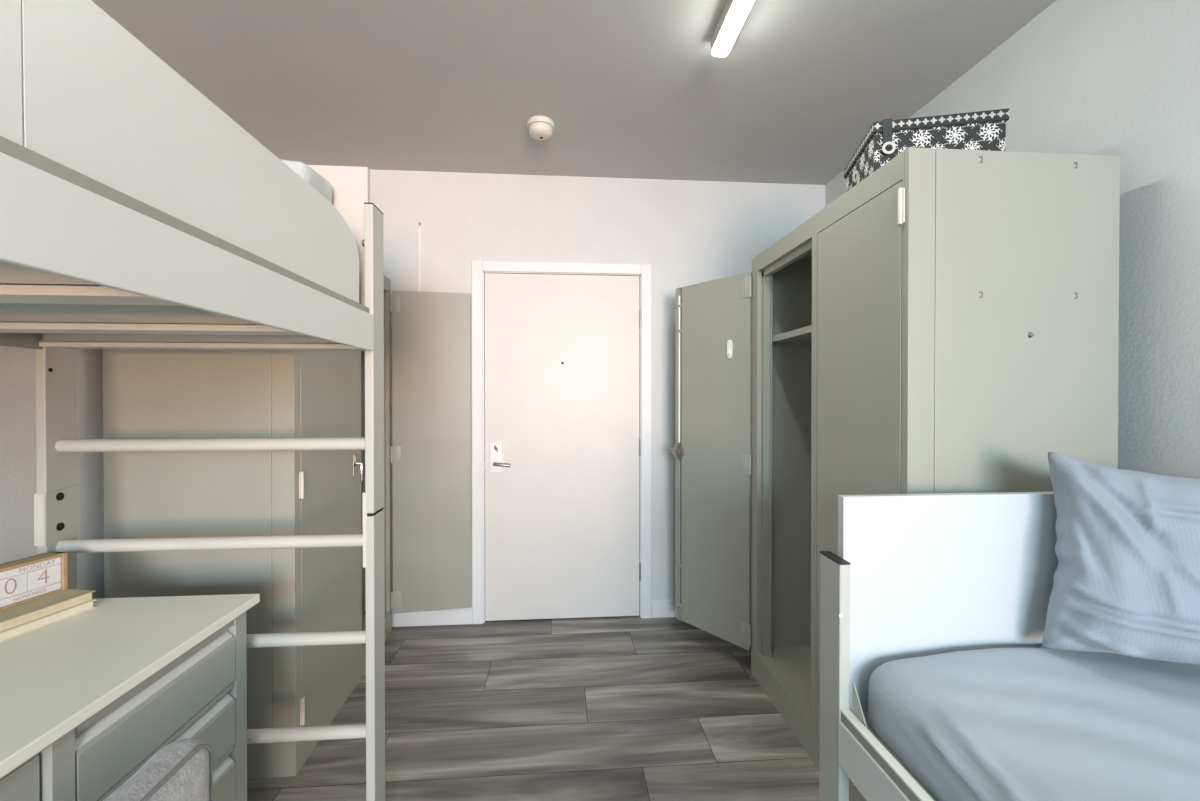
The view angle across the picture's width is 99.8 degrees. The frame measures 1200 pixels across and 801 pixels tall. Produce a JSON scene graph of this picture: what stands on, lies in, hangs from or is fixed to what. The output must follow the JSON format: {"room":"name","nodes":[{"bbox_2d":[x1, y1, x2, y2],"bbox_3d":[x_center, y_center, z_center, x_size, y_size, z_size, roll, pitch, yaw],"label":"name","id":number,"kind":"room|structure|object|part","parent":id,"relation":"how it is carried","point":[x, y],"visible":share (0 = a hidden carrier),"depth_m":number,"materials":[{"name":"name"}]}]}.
{"room":"dorm room","nodes":[
{"label":"dorm room","id":0,"kind":"room"},
{"bbox_2d":[0,346,103,598],"bbox_3d":[-1.600,0.013,-0.445,0.120,2.600,6.565,0,0,-5],"label":"wall","id":1,"kind":"structure","parent":0,"point":[18,483],"depth_m":1.50,"materials":[{"name":"paint"}]},
{"bbox_2d":[247,616,819,800],"bbox_3d":[0.045,1.362,-0.305,3.420,0.100,6.805,0,0,-5],"label":"floor","id":2,"kind":"structure","parent":0,"point":[616,708],"depth_m":2.04,"materials":[{"name":"grey wood"}]},
{"bbox_2d":[0,594,259,800],"bbox_3d":[-1.174,0.926,0.626,0.567,0.760,1.544,0,0,-5],"label":"desk","id":3,"kind":"object","parent":2,"relation":"on","point":[88,698],"visible":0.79,"depth_m":1.08,"materials":[{"name":"laminate"}]},
{"bbox_3d":[-0.920,0.659,0.394,0.018,0.116,0.922,0,0,-5],"label":"drawer","id":4,"kind":"part","parent":3,"relation":"part of","materials":[{"name":"grey wood"}]},
{"bbox_2d":[0,599,95,641],"bbox_3d":[-1.419,0.531,1.213,0.172,0.020,0.244,0,0,8],"label":"book","id":5,"kind":"object","parent":3,"relation":"on","point":[14,632],"visible":0.46,"depth_m":1.22,"materials":[{"name":"beige paper"}]},
{"bbox_2d":[0,589,94,632],"bbox_3d":[-1.419,0.509,1.212,0.172,0.024,0.242,0,0,8],"label":"book","id":6,"kind":"object","parent":5,"relation":"on","point":[25,613],"visible":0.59,"depth_m":1.23,"materials":[{"name":"beige paper"}]},
{"bbox_2d":[0,552,67,610],"bbox_3d":[-1.433,0.448,1.250,0.053,0.098,0.157,0,0,8],"label":"calendar","id":7,"kind":"object","parent":6,"relation":"on","point":[24,580],"visible":1,"depth_m":1.26,"materials":[{"name":"brown wood"}]},
{"bbox_3d":[-0.968,0.623,1.127,0.014,0.014,0.437,0,0,-5],"label":"finger pull","id":8,"kind":"part","parent":3,"relation":"part of","materials":[{"name":"white laminate"}]},
{"bbox_3d":[-0.971,0.668,1.127,0.030,0.163,0.440,0,0,-5],"label":"drawer","id":9,"kind":"part","parent":3,"relation":"part of","materials":[{"name":"grey wood"}]},
{"bbox_3d":[-0.971,0.835,1.128,0.030,0.163,0.440,0,0,-5],"label":"drawer","id":10,"kind":"part","parent":3,"relation":"part of","materials":[{"name":"grey wood"}]},
{"bbox_3d":[-0.968,0.790,1.128,0.014,0.014,0.437,0,0,-5],"label":"finger pull","id":11,"kind":"part","parent":3,"relation":"part of","materials":[{"name":"white laminate"}]},
{"bbox_3d":[-0.968,0.957,1.129,0.014,0.014,0.437,0,0,-5],"label":"finger pull","id":12,"kind":"part","parent":3,"relation":"part of","materials":[{"name":"white laminate"}]},
{"bbox_3d":[-0.971,0.997,1.129,0.030,0.153,0.440,0,0,-5],"label":"drawer","id":13,"kind":"part","parent":3,"relation":"part of","materials":[{"name":"grey wood"}]},
{"bbox_2d":[104,738,212,800],"bbox_3d":[-0.928,0.955,0.669,0.494,0.700,0.511,0,0,-5],"label":"desk chair","id":14,"kind":"object","parent":2,"relation":"on","point":[182,770],"visible":1,"depth_m":0.85,"materials":[{"name":"grey fabric"}]},
{"bbox_2d":[0,0,384,800],"bbox_3d":[-1.021,0.312,0.435,0.901,1.990,2.164,0,0,-5],"label":"bed","id":15,"kind":"object","parent":2,"relation":"on","point":[136,213],"visible":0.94,"depth_m":0.89,"materials":[{"name":"metal"}]},
{"bbox_3d":[-1.452,-0.193,0.395,0.011,0.120,1.980,0,0,-5],"label":"rail","id":16,"kind":"part","parent":15,"relation":"part of","materials":[{"name":"metal"}]},
{"bbox_3d":[-1.533,0.326,1.383,0.029,0.144,0.004,0,0,-5],"label":"joint plate","id":17,"kind":"part","parent":15,"relation":"part of","materials":[{"name":"metal"}]},
{"bbox_3d":[-1.537,0.368,1.431,0.025,1.865,0.090,0,0,-5],"label":"post","id":18,"kind":"part","parent":15,"relation":"part of","materials":[{"name":"metal"}]},
{"bbox_3d":[-1.523,0.320,1.431,0.004,0.150,0.098,0,0,-5],"label":"joint plate","id":19,"kind":"part","parent":15,"relation":"part of","materials":[{"name":"metal"}]},
{"bbox_3d":[-0.589,-0.199,0.463,0.011,0.120,1.980,0,0,-5],"label":"rail","id":20,"kind":"part","parent":15,"relation":"part of","materials":[{"name":"metal"}]},
{"bbox_3d":[-1.102,-0.460,1.470,0.833,0.460,0.022,0,0,-5],"label":"headboard","id":21,"kind":"part","parent":15,"relation":"part of","materials":[{"name":"beige laminate"}]},
{"bbox_3d":[-0.679,0.372,1.494,0.011,0.215,0.088,0,0,-5],"label":"joint plate","id":22,"kind":"part","parent":15,"relation":"part of","materials":[{"name":"metal"}]},
{"bbox_3d":[-0.668,0.367,1.500,0.025,1.865,0.090,0,0,-5],"label":"post","id":23,"kind":"part","parent":15,"relation":"part of","materials":[{"name":"metal"}]},
{"bbox_3d":[-1.042,-0.300,0.459,0.855,0.171,2.009,0,0,-5],"label":"mattress","id":24,"kind":"object","parent":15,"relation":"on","visible":0},
{"bbox_2d":[280,159,332,203],"bbox_3d":[-1.102,-0.516,1.353,0.684,0.241,0.207,0,0,-5],"label":"pillow","id":25,"kind":"object","parent":24,"relation":"on","point":[304,171],"visible":0.03,"depth_m":1.34,"materials":[{"name":"white fabric"}]},
{"bbox_2d":[103,275,470,779],"bbox_3d":[-1.193,0.314,2.286,1.031,1.960,1.133,0,0,-6],"label":"wardrobe","id":26,"kind":"object","parent":2,"relation":"on","point":[148,393],"visible":0.63,"depth_m":1.74,"materials":[{"name":"green metal"}]},
{"bbox_3d":[-1.093,0.295,2.051,0.020,1.768,0.541,0,0,-6],"label":"door","id":27,"kind":"part","parent":26,"relation":"part of","materials":[{"name":"green metal"}]},
{"bbox_3d":[-1.100,0.287,2.270,0.011,0.105,0.036,0,0,-6],"label":"lock plate","id":28,"kind":"part","parent":26,"relation":"part of","materials":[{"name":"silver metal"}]},
{"bbox_3d":[-1.083,0.319,2.275,0.026,0.091,0.018,0,0,-18],"label":"lever handle","id":29,"kind":"part","parent":26,"relation":"part of","materials":[{"name":"silver metal"}]},
{"bbox_3d":[-0.947,0.288,2.851,0.423,1.795,0.022,0,0,-11],"label":"door","id":30,"kind":"part","parent":26,"relation":"part of","materials":[{"name":"green metal"}]},
{"bbox_2d":[669,147,1119,800],"bbox_3d":[0.889,0.316,2.070,0.912,1.960,1.493,0,0,-5],"label":"wardrobe","id":31,"kind":"object","parent":2,"relation":"on","point":[948,322],"visible":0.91,"depth_m":1.43,"materials":[{"name":"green metal"}]},
{"bbox_3d":[0.428,0.704,2.732,0.011,0.795,0.011,0,1,-39],"label":"lock rod","id":32,"kind":"part","parent":31,"relation":"part of","materials":[{"name":"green metal"}]},
{"bbox_3d":[0.428,-0.159,2.726,0.011,0.810,0.011,0,1,-39],"label":"lock rod","id":33,"kind":"part","parent":31,"relation":"part of","materials":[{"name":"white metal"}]},
{"bbox_3d":[0.566,0.290,2.578,0.022,1.795,0.465,0,1,-39],"label":"door","id":34,"kind":"part","parent":31,"relation":"part of","materials":[{"name":"green metal"}]},
{"bbox_2d":[772,325,811,343],"bbox_3d":[1.064,-0.279,2.117,0.526,0.028,0.564,0,0,-5],"label":"shelf","id":35,"kind":"object","parent":31,"relation":"attached to","point":[803,335],"depth_m":2.17,"materials":[{"name":"grey metal"}]},
{"bbox_3d":[0.793,0.298,1.567,0.020,1.768,0.438,0,0,-5],"label":"door","id":36,"kind":"part","parent":31,"relation":"part of","materials":[{"name":"green metal"}]},
{"bbox_2d":[844,108,1008,191],"bbox_3d":[1.072,-0.769,1.708,0.372,0.213,0.351,0,0,12],"label":"storage box","id":37,"kind":"object","parent":31,"relation":"on","point":[886,139],"visible":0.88,"depth_m":1.55,"materials":[{"name":"fabric"}]},
{"bbox_2d":[819,492,1057,800],"bbox_3d":[1.089,0.768,0.146,0.973,1.082,2.190,0,0,-5],"label":"bed","id":38,"kind":"object","parent":2,"relation":"on","point":[911,575],"visible":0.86,"depth_m":1.17,"materials":[{"name":"wood"}]},
{"bbox_3d":[0.536,0.832,1.157,0.024,0.941,0.087,0,0,-5],"label":"post","id":39,"kind":"part","parent":38,"relation":"part of","materials":[{"name":"wood"}]},
{"bbox_3d":[0.619,0.751,0.110,0.018,0.117,2.011,0,0,-5],"label":"rail","id":40,"kind":"part","parent":38,"relation":"part of","materials":[{"name":"metal"}]},
{"bbox_3d":[1.005,0.511,1.202,0.903,0.582,0.025,0,0,-5],"label":"headboard","id":41,"kind":"part","parent":38,"relation":"part of","materials":[{"name":"laminate"}]},
{"bbox_2d":[868,647,1199,800],"bbox_3d":[1.106,0.634,0.182,0.932,0.155,2.026,0,0,-5],"label":"mattress","id":42,"kind":"object","parent":38,"relation":"on","point":[1021,723],"visible":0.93,"depth_m":0.90,"materials":[{"name":"blue fabric"}]},
{"bbox_2d":[1042,452,1199,664],"bbox_3d":[1.216,0.335,1.032,0.500,0.432,0.256,0,0,21],"label":"pillow","id":43,"kind":"object","parent":42,"relation":"on","point":[1126,578],"visible":1,"depth_m":1.02,"materials":[{"name":"blue fabric"}]},
{"bbox_2d":[91,0,1055,184],"bbox_3d":[0.045,-1.338,-0.324,3.420,0.100,6.805,0,0,-5],"label":"ceiling","id":44,"kind":"structure","parent":0,"point":[637,89],"depth_m":2.01,"materials":[{"name":"paint"}]},
{"bbox_2d":[527,116,553,139],"bbox_3d":[-0.279,-1.270,2.377,0.128,0.072,0.128,0,0,-5],"label":"smoke detector","id":45,"kind":"object","parent":44,"relation":"attached to","point":[540,127],"visible":1,"depth_m":2.34,"materials":[{"name":"beige plastic"}]},
{"bbox_2d":[711,0,753,56],"bbox_3d":[0.455,-1.268,1.517,0.066,0.064,0.610,0,0,-5],"label":"ceiling light","id":46,"kind":"object","parent":44,"relation":"attached to","point":[734,13],"visible":1,"depth_m":1.68,"materials":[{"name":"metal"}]},
{"bbox_2d":[370,169,824,605],"bbox_3d":[-0.219,-0.011,3.017,3.420,2.600,0.120,0,0,-5],"label":"wall","id":47,"kind":"structure","parent":0,"point":[690,232],"depth_m":2.98,"materials":[{"name":"paint"}]},
{"bbox_2d":[418,222,421,291],"bbox_3d":[-1.028,-0.013,2.888,0.019,2.006,0.010,0,0,-5],"label":"conduit","id":48,"kind":"object","parent":47,"relation":"attached to","point":[419,223],"visible":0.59,"depth_m":2.88,"materials":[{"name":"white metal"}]},
{"bbox_2d":[392,606,471,626],"bbox_3d":[-1.268,1.240,2.876,1.064,0.100,0.014,0,0,-5],"label":"baseboard","id":49,"kind":"structure","parent":47,"relation":"attached to","point":[460,616],"depth_m":2.89,"materials":[{"name":"white wood"}]},
{"bbox_2d":[472,261,651,623],"bbox_3d":[-0.220,0.243,3.000,1.045,2.092,0.118,0,0,-5],"label":"trim","id":50,"kind":"structure","parent":47,"relation":"attached to","point":[479,268],"depth_m":2.93,"materials":[{"name":"white wood"}]},
{"bbox_2d":[484,273,640,620],"bbox_3d":[-0.212,0.272,2.956,0.916,2.019,0.102,0,0,-5],"label":"door","id":51,"kind":"structure","parent":47,"relation":"in","point":[562,450],"depth_m":2.96,"materials":[{"name":"white wood"}]},
{"bbox_3d":[-0.601,0.332,2.927,0.072,0.172,0.016,0,0,-5],"label":"lock plate","id":52,"kind":"part","parent":51,"relation":"part of","materials":[{"name":"white metal"}]},
{"bbox_3d":[-0.565,0.368,2.905,0.099,0.029,0.054,0,0,-5],"label":"handle","id":53,"kind":"part","parent":51,"relation":"part of","materials":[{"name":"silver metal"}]},
{"bbox_2d":[652,600,674,617],"bbox_3d":[0.839,1.239,3.042,1.069,0.100,0.014,0,0,-5],"label":"baseboard","id":54,"kind":"structure","parent":47,"relation":"attached to","point":[660,608],"depth_m":3.00,"materials":[{"name":"white wood"}]},
{"bbox_2d":[825,0,1199,479],"bbox_3d":[1.690,0.011,-0.185,0.120,2.600,6.565,0,0,-5],"label":"wall","id":55,"kind":"structure","parent":0,"point":[1121,78],"depth_m":1.41,"materials":[{"name":"paint"}]}
]}

